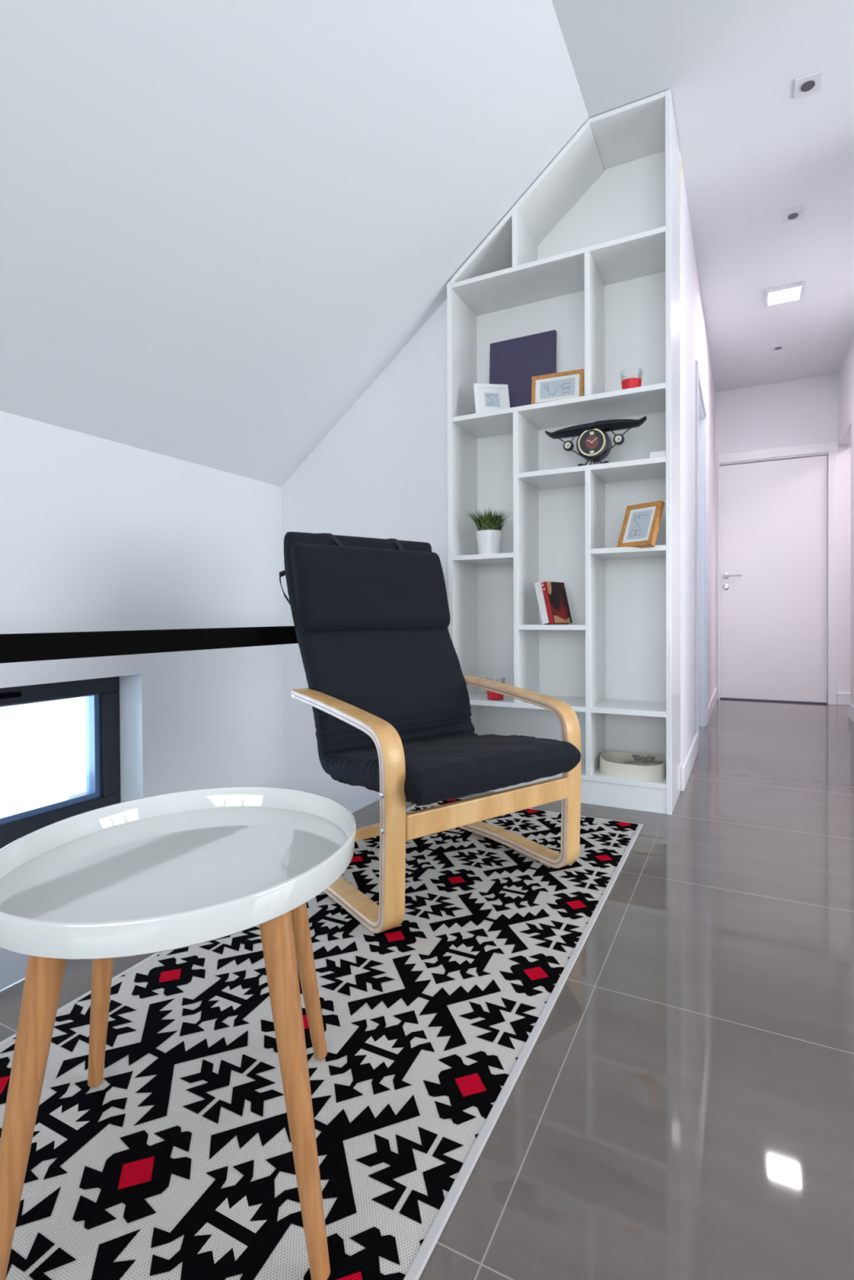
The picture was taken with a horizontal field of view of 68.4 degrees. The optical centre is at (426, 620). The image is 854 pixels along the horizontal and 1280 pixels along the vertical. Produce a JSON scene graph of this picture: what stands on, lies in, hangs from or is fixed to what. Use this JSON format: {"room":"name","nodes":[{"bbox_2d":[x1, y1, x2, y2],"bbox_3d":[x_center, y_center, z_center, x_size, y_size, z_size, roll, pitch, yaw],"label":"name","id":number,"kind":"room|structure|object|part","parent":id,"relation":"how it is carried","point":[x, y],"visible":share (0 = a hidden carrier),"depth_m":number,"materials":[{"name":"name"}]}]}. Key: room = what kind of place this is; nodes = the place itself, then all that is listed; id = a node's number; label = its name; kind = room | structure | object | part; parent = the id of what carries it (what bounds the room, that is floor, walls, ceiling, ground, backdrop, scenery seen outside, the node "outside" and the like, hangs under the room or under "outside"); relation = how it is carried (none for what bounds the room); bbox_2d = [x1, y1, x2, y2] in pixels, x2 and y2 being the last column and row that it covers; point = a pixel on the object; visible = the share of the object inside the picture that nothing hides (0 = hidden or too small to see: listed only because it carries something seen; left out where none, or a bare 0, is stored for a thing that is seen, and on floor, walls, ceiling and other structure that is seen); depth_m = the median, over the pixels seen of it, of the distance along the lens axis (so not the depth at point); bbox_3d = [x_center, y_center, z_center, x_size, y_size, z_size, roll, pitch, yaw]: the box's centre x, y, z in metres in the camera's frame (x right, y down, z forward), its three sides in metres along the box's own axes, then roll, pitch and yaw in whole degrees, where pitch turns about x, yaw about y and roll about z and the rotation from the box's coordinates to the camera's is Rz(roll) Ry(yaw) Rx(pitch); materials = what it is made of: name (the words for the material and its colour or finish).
{"room":"attic landing","nodes":[
{"label":"attic landing","id":0,"kind":"room"},
{"bbox_2d":[0,410,284,990],"bbox_3d":[-1.966,0.790,1.119,0.270,2.900,5.278,0,1,27],"label":"wall","id":1,"kind":"structure","parent":0,"point":[97,534],"depth_m":2.52,"materials":[{"name":"white paint"}]},
{"bbox_2d":[0,675,120,848],"bbox_3d":[-1.490,0.494,2.089,0.105,0.559,1.025,0,1,27],"label":"window","id":2,"kind":"structure","parent":1,"relation":"in","point":[102,695],"depth_m":2.44,"materials":[{"name":"black"}]},
{"bbox_3d":[-1.434,0.254,2.116,0.030,0.030,0.120,0,1,27],"label":"handle","id":3,"kind":"part","parent":2,"relation":"part of","materials":[{"name":"black"}]},
{"bbox_2d":[0,626,297,663],"bbox_3d":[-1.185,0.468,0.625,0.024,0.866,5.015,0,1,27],"label":"wall stripe","id":4,"kind":"object","parent":1,"relation":"attached to","point":[14,647],"visible":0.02,"depth_m":1.51,"materials":[{"name":"black paint"}]},
{"bbox_2d":[0,0,589,486],"bbox_3d":[-1.258,-1.242,0.800,1.882,1.637,5.398,0,1,27],"label":"ceiling","id":5,"kind":"structure","parent":0,"point":[222,222],"depth_m":1.95,"materials":[{"name":"white paint"}]},
{"bbox_2d":[281,298,448,813],"bbox_3d":[-0.275,0.375,3.057,0.981,3.675,0.120,0,1,27],"label":"wall","id":6,"kind":"structure","parent":0,"point":[380,472],"depth_m":2.96,"materials":[{"name":"white paint"}]},
{"bbox_2d":[0,799,379,992],"bbox_3d":[-1.172,0.765,0.601,0.005,0.052,5.078,0,1,27],"label":"trim","id":7,"kind":"structure","parent":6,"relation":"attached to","point":[22,980],"depth_m":1.27,"materials":[{"name":"silver metal"}]},
{"bbox_2d":[0,698,853,1279],"bbox_3d":[1.605,0.821,1.234,4.366,0.200,8.730,0,1,27],"label":"floor","id":8,"kind":"structure","parent":0,"point":[682,1108],"depth_m":1.04,"materials":[{"name":"grey tile"}]},
{"bbox_2d":[0,798,643,1279],"bbox_3d":[-0.166,0.726,1.298,0.826,0.007,2.435,0,1,27],"label":"patterned rug","id":9,"kind":"object","parent":8,"relation":"on","point":[179,1165],"visible":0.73,"depth_m":1.00,"materials":[{"name":"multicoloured fabric"}]},
{"bbox_2d":[0,786,355,1279],"bbox_3d":[-0.325,0.510,0.857,0.468,0.436,0.478,-1,1,-21],"label":"tray table","id":10,"kind":"object","parent":9,"relation":"on","point":[166,872],"visible":1,"depth_m":0.75,"materials":[{"name":"white paint"}]},
{"bbox_3d":[-0.421,0.532,0.654,0.093,0.398,0.037,-1,1,-31],"label":"leg","id":11,"kind":"part","parent":10,"relation":"part of","materials":[{"name":"brown wood"}]},
{"bbox_3d":[-0.499,0.529,0.975,0.071,0.398,0.038,0,1,27],"label":"leg","id":12,"kind":"part","parent":10,"relation":"part of","materials":[{"name":"brown wood"}]},
{"bbox_2d":[0,786,355,959],"bbox_3d":[-0.326,0.311,0.855,0.450,0.038,0.494,0,1,27],"label":"tray","id":13,"kind":"object","parent":10,"relation":"on","point":[166,872],"depth_m":0.82,"materials":[{"name":"white paint"}]},
{"bbox_3d":[-0.150,0.530,0.713,0.094,0.398,0.038,0,1,27],"label":"leg","id":14,"kind":"part","parent":10,"relation":"part of","materials":[{"name":"brown wood"}]},
{"bbox_3d":[-0.207,0.527,1.026,0.089,0.398,0.037,0,1,-18],"label":"leg","id":15,"kind":"part","parent":10,"relation":"part of","materials":[{"name":"brown wood"}]},
{"bbox_2d":[279,531,581,933],"bbox_3d":[-0.012,0.217,1.852,0.683,0.998,0.743,-1,1,-37],"label":"armchair","id":16,"kind":"object","parent":9,"relation":"on","point":[387,693],"visible":1,"depth_m":1.85,"materials":[{"name":"black fabric"}]},
{"bbox_3d":[-0.236,0.458,1.642,0.058,0.524,0.555,-1,1,-37],"label":"frame","id":17,"kind":"part","parent":16,"relation":"part of","materials":[{"name":"brown wood"}]},
{"bbox_3d":[-0.145,0.672,2.036,0.646,0.034,0.022,-1,1,-37],"label":"rail","id":18,"kind":"part","parent":16,"relation":"part of","materials":[{"name":"brown wood"}]},
{"bbox_2d":[290,542,450,632],"bbox_3d":[-0.166,-0.104,2.040,0.556,0.273,0.130,-1,1,-37],"label":"pillow","id":19,"kind":"object","parent":16,"relation":"on","point":[335,587],"depth_m":1.98,"materials":[{"name":"black fabric"}]},
{"bbox_2d":[283,531,580,804],"bbox_3d":[-0.014,0.080,1.846,0.560,0.720,0.733,-1,1,-37],"label":"cushion","id":20,"kind":"object","parent":16,"relation":"on","point":[371,619],"depth_m":1.90,"materials":[{"name":"black fabric"}]},
{"bbox_3d":[0.171,0.471,1.607,0.552,0.059,0.021,-1,1,-37],"label":"rail","id":21,"kind":"part","parent":16,"relation":"part of","materials":[{"name":"brown wood"}]},
{"bbox_3d":[0.254,0.452,2.006,0.058,0.524,0.555,-1,1,-37],"label":"frame","id":22,"kind":"part","parent":16,"relation":"part of","materials":[{"name":"brown wood"}]},
{"bbox_2d":[446,89,679,815],"bbox_3d":[0.569,-0.611,2.652,0.900,2.646,0.345,0,1,27],"label":"bookcase","id":23,"kind":"object","parent":8,"relation":"on","point":[589,254],"visible":0.87,"depth_m":2.64,"materials":[{"name":"white laminate"}]},
{"bbox_3d":[0.168,-0.374,2.834,0.020,2.172,0.300,0,1,27],"label":"panel","id":24,"kind":"part","parent":23,"relation":"part of","materials":[{"name":"white laminate"}]},
{"bbox_3d":[0.296,-0.272,2.762,0.274,0.020,0.285,0,1,27],"label":"shelf","id":25,"kind":"part","parent":23,"relation":"part of","materials":[{"name":"white laminate"}]},
{"bbox_2d":[467,508,512,554],"bbox_3d":[0.264,-0.383,2.708,0.202,0.202,0.196,0,1,27],"label":"potted grass","id":26,"kind":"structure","parent":23,"relation":"on","point":[489,534],"depth_m":2.67,"materials":[{"name":"white ceramic"}]},
{"bbox_2d":[475,529,502,554],"bbox_3d":[0.270,-0.334,2.710,0.117,0.104,0.117,0,1,27],"label":"pot","id":27,"kind":"object","parent":26,"relation":"on","point":[489,541],"depth_m":2.67,"materials":[{"name":"white ceramic"}]},
{"bbox_2d":[473,383,510,413],"bbox_3d":[0.277,-0.947,2.710,0.150,0.154,0.099,0,1,-6],"label":"picture frame","id":28,"kind":"object","parent":23,"relation":"on","point":[487,397],"visible":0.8,"depth_m":2.69,"materials":[{"name":"white paint"}]},
{"bbox_2d":[484,392,499,407],"bbox_3d":[0.279,-0.948,2.692,0.062,0.068,0.025,0,1,-6],"label":"print","id":29,"kind":"object","parent":28,"relation":"attached to","point":[491,399],"depth_m":2.69,"materials":[{"name":"grey paper"}]},
{"bbox_2d":[486,682,503,699],"bbox_3d":[0.292,0.289,2.684,0.086,0.092,0.086,0,1,27],"label":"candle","id":30,"kind":"object","parent":23,"relation":"on","point":[492,695],"visible":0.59,"depth_m":2.65,"materials":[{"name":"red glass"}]},
{"bbox_2d":[488,329,556,407],"bbox_3d":[0.425,-1.075,2.816,0.306,0.398,0.042,0,1,27],"label":"board","id":31,"kind":"object","parent":23,"relation":"on","point":[513,362],"visible":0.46,"depth_m":2.81,"materials":[{"name":"blue"}]},
{"bbox_3d":[0.429,0.344,2.701,0.566,0.020,0.285,0,1,27],"label":"shelf","id":32,"kind":"part","parent":23,"relation":"part of","materials":[{"name":"white laminate"}]},
{"bbox_3d":[0.429,-1.686,2.677,0.588,0.496,0.285,0,1,27],"label":"sloped panel","id":33,"kind":"part","parent":23,"relation":"part of","materials":[{"name":"white laminate"}]},
{"bbox_2d":[533,581,555,624],"bbox_3d":[0.510,-0.075,2.605,0.111,0.179,0.076,-1,1,-41],"label":"book","id":34,"kind":"object","parent":23,"relation":"on","point":[544,615],"visible":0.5,"depth_m":2.57,"materials":[{"name":"white paper"}]},
{"bbox_3d":[0.559,0.024,2.631,0.272,0.020,0.285,0,1,27],"label":"shelf","id":35,"kind":"part","parent":23,"relation":"part of","materials":[{"name":"white laminate"}]},
{"bbox_2d":[541,581,572,624],"bbox_3d":[0.534,-0.073,2.586,0.126,0.175,0.064,-1,1,-41],"label":"book","id":36,"kind":"object","parent":23,"relation":"on","point":[556,602],"visible":0.97,"depth_m":2.57,"materials":[{"name":"red paper"}]},
{"bbox_2d":[546,581,551,594],"bbox_3d":[0.501,-0.133,2.561,0.030,0.057,0.001,-1,-13,-41],"label":"picture","id":37,"kind":"object","parent":36,"relation":"attached to","point":[548,584],"depth_m":2.56},
{"bbox_2d":[553,615,570,622],"bbox_3d":[0.551,-0.008,2.564,0.102,0.032,0.001,-1,-14,-41],"label":"picture","id":38,"kind":"object","parent":36,"relation":"attached to","point":[557,619],"depth_m":2.55},
{"bbox_2d":[531,368,583,404],"bbox_3d":[0.535,-0.938,2.558,0.208,0.130,0.076,0,1,23],"label":"picture frame","id":39,"kind":"object","parent":23,"relation":"on","point":[570,384],"visible":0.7,"depth_m":2.53,"materials":[{"name":"brown wood"}]},
{"bbox_2d":[539,377,574,399],"bbox_3d":[0.525,-0.938,2.534,0.140,0.071,0.008,0,1,23],"label":"print","id":40,"kind":"object","parent":39,"relation":"attached to","point":[550,388],"depth_m":2.53,"materials":[{"name":"grey paper"}]},
{"bbox_3d":[0.555,-0.865,2.623,0.861,0.020,0.285,0,1,27],"label":"shelf","id":41,"kind":"part","parent":23,"relation":"part of","materials":[{"name":"white laminate"}]},
{"bbox_3d":[0.552,-1.435,2.617,0.861,0.020,0.285,0,1,27],"label":"shelf","id":42,"kind":"part","parent":23,"relation":"part of","materials":[{"name":"white laminate"}]},
{"bbox_3d":[0.615,-0.612,2.763,0.882,2.646,0.015,0,1,27],"label":"panel","id":43,"kind":"part","parent":23,"relation":"part of","materials":[{"name":"white laminate"}]},
{"bbox_3d":[0.687,-0.595,2.558,0.566,0.020,0.285,0,1,27],"label":"shelf","id":44,"kind":"part","parent":23,"relation":"part of","materials":[{"name":"white laminate"}]},
{"bbox_2d":[545,415,646,466],"bbox_3d":[0.662,-0.693,2.476,0.388,0.176,0.093,0,1,27],"label":"clock","id":45,"kind":"object","parent":23,"relation":"on","point":[593,444],"visible":0.94,"depth_m":2.45,"materials":[{"name":"black metal"}]},
{"bbox_3d":[0.562,0.610,2.637,0.861,0.020,0.285,0,1,27],"label":"shelf","id":46,"kind":"part","parent":23,"relation":"part of","materials":[{"name":"white laminate"}]},
{"bbox_3d":[0.811,-1.924,2.478,0.273,0.019,0.285,0,1,27],"label":"panel","id":47,"kind":"part","parent":23,"relation":"part of","materials":[{"name":"white laminate"}]},
{"bbox_3d":[0.819,-0.271,2.495,0.275,0.020,0.285,0,1,27],"label":"shelf","id":48,"kind":"part","parent":23,"relation":"part of","materials":[{"name":"white laminate"}]},
{"bbox_3d":[0.822,0.344,2.501,0.275,0.020,0.285,0,1,27],"label":"shelf","id":49,"kind":"part","parent":23,"relation":"part of","materials":[{"name":"white laminate"}]},
{"bbox_2d":[621,377,641,389],"bbox_3d":[0.780,-0.912,2.397,0.082,0.076,0.082,0,1,27],"label":"candle","id":50,"kind":"object","parent":23,"relation":"on","point":[628,383],"visible":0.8,"depth_m":2.37,"materials":[{"name":"red wax"}]},
{"bbox_2d":[600,751,666,780],"bbox_3d":[0.821,0.559,2.496,0.250,0.081,0.216,0,1,27],"label":"round box","id":51,"kind":"object","parent":23,"relation":"on","point":[612,763],"visible":0.94,"depth_m":2.42,"materials":[{"name":"white ceramic"}]},
{"bbox_2d":[616,500,664,547],"bbox_3d":[0.817,-0.360,2.381,0.115,0.175,0.150,-1,1,-37],"label":"picture frame","id":52,"kind":"object","parent":23,"relation":"on","point":[641,522],"visible":0.96,"depth_m":2.36,"materials":[{"name":"brown wood"}]},
{"bbox_2d":[626,509,653,539],"bbox_3d":[0.801,-0.363,2.369,0.044,0.108,0.086,-1,1,-37],"label":"print","id":53,"kind":"object","parent":52,"relation":"attached to","point":[639,522],"depth_m":2.37,"materials":[{"name":"grey paper"}]},
{"bbox_2d":[649,450,665,457],"bbox_3d":[0.873,-0.617,2.365,0.056,0.025,0.080,0,1,27],"label":"box","id":54,"kind":"object","parent":23,"relation":"on","point":[656,454],"visible":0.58,"depth_m":2.33,"materials":[{"name":"white paper"}]},
{"bbox_3d":[0.961,-0.611,2.452,0.018,2.646,0.345,0,1,27],"label":"panel","id":55,"kind":"part","parent":23,"relation":"part of","materials":[{"name":"white laminate"}]},
{"bbox_2d":[679,150,715,791],"bbox_3d":[1.719,-0.633,4.047,0.120,2.650,3.185,0,1,27],"label":"wall","id":56,"kind":"structure","parent":0,"point":[694,346],"depth_m":3.15,"materials":[{"name":"white paint"}]},
{"bbox_2d":[680,240,680,287],"bbox_3d":[1.053,-1.485,2.611,0.001,0.190,0.021,0,1,27],"label":"tape","id":57,"kind":"object","parent":56,"relation":"attached to","point":[680,241],"visible":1,"depth_m":2.61,"materials":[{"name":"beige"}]},
{"bbox_2d":[680,733,698,791],"bbox_3d":[1.258,0.655,2.996,0.014,0.100,0.855,0,1,27],"label":"baseboard","id":58,"kind":"structure","parent":56,"relation":"attached to","point":[688,762],"depth_m":2.85,"materials":[{"name":"white paint"}]},
{"bbox_2d":[695,360,707,733],"bbox_3d":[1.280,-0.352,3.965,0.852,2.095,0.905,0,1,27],"label":"door","id":59,"kind":"structure","parent":56,"relation":"in","point":[701,418],"depth_m":4.11,"materials":[{"name":"white paint"}]},
{"bbox_2d":[707,687,716,723],"bbox_3d":[2.188,0.632,4.819,0.014,0.100,1.409,0,1,27],"label":"baseboard","id":60,"kind":"structure","parent":56,"relation":"attached to","point":[711,704],"depth_m":4.69,"materials":[{"name":"white paint"}]},
{"bbox_2d":[551,0,853,391],"bbox_3d":[1.934,-2.004,1.031,3.594,0.150,8.730,0,1,27],"label":"ceiling","id":61,"kind":"structure","parent":0,"point":[752,153],"depth_m":2.55,"materials":[{"name":"white paint"}]},
{"bbox_2d":[770,343,785,351],"bbox_3d":[2.520,-1.961,4.511,0.086,0.010,0.092,0,1,27],"label":"recessed light","id":62,"kind":"object","parent":61,"relation":"in","point":[779,347],"visible":1,"depth_m":4.50,"materials":[{"name":"white"}]},
{"bbox_2d":[764,280,804,306],"bbox_3d":[2.129,-1.946,3.745,0.200,0.022,0.200,0,1,27],"label":"recessed light","id":63,"kind":"object","parent":61,"relation":"in","point":[792,292],"visible":1,"depth_m":3.72,"materials":[{"name":"white plastic"}]},
{"bbox_2d":[768,286,800,305],"bbox_3d":[2.129,-1.946,3.745,0.160,0.018,0.160,0,1,27],"label":"diffuser","id":64,"kind":"object","parent":63,"relation":"attached to","point":[778,295],"depth_m":3.73,"materials":[{"name":"white plastic"}]},
{"bbox_2d":[782,206,804,223],"bbox_3d":[1.754,-1.943,3.010,0.086,0.010,0.092,0,1,27],"label":"recessed light","id":65,"kind":"object","parent":61,"relation":"in","point":[796,214],"visible":1,"depth_m":3.00,"materials":[{"name":"white"}]},
{"bbox_2d":[793,69,822,98],"bbox_3d":[1.374,-1.933,2.267,0.086,0.010,0.092,0,1,27],"label":"recessed light","id":66,"kind":"object","parent":61,"relation":"in","point":[810,83],"visible":1,"depth_m":2.26,"materials":[{"name":"white"}]},
{"bbox_2d":[715,373,850,703],"bbox_3d":[3.651,-0.652,4.972,2.720,2.650,0.220,0,1,27],"label":"wall","id":67,"kind":"structure","parent":0,"point":[804,411],"depth_m":5.14,"materials":[{"name":"white paint"}]},
{"bbox_2d":[717,440,838,705],"bbox_3d":[2.901,-0.383,5.225,0.874,2.115,0.104,0,1,27],"label":"door","id":68,"kind":"structure","parent":67,"relation":"in","point":[772,553],"depth_m":5.23,"materials":[{"name":"white paint"}]},
{"bbox_3d":[2.600,-0.387,5.356,0.151,0.052,0.064,0,1,27],"label":"handle","id":69,"kind":"part","parent":68,"relation":"part of","materials":[{"name":"silver metal"}]},
{"bbox_2d":[836,692,850,705],"bbox_3d":[4.007,0.624,4.674,1.615,0.100,0.014,0,1,27],"label":"baseboard","id":70,"kind":"structure","parent":67,"relation":"attached to","point":[842,699],"depth_m":5.01,"materials":[{"name":"white paint"}]},
{"bbox_2d":[838,334,853,706],"bbox_3d":[2.671,-0.634,3.675,0.120,2.650,2.980,0,1,27],"label":"wall","id":71,"kind":"structure","parent":0,"point":[846,375],"depth_m":4.42,"materials":[{"name":"white paint"}]},
{"bbox_2d":[848,702,853,722],"bbox_3d":[2.466,0.644,3.420,0.014,0.100,2.310,0,1,27],"label":"baseboard","id":72,"kind":"structure","parent":71,"relation":"attached to","point":[851,708],"depth_m":4.32,"materials":[{"name":"white paint"}]}
]}

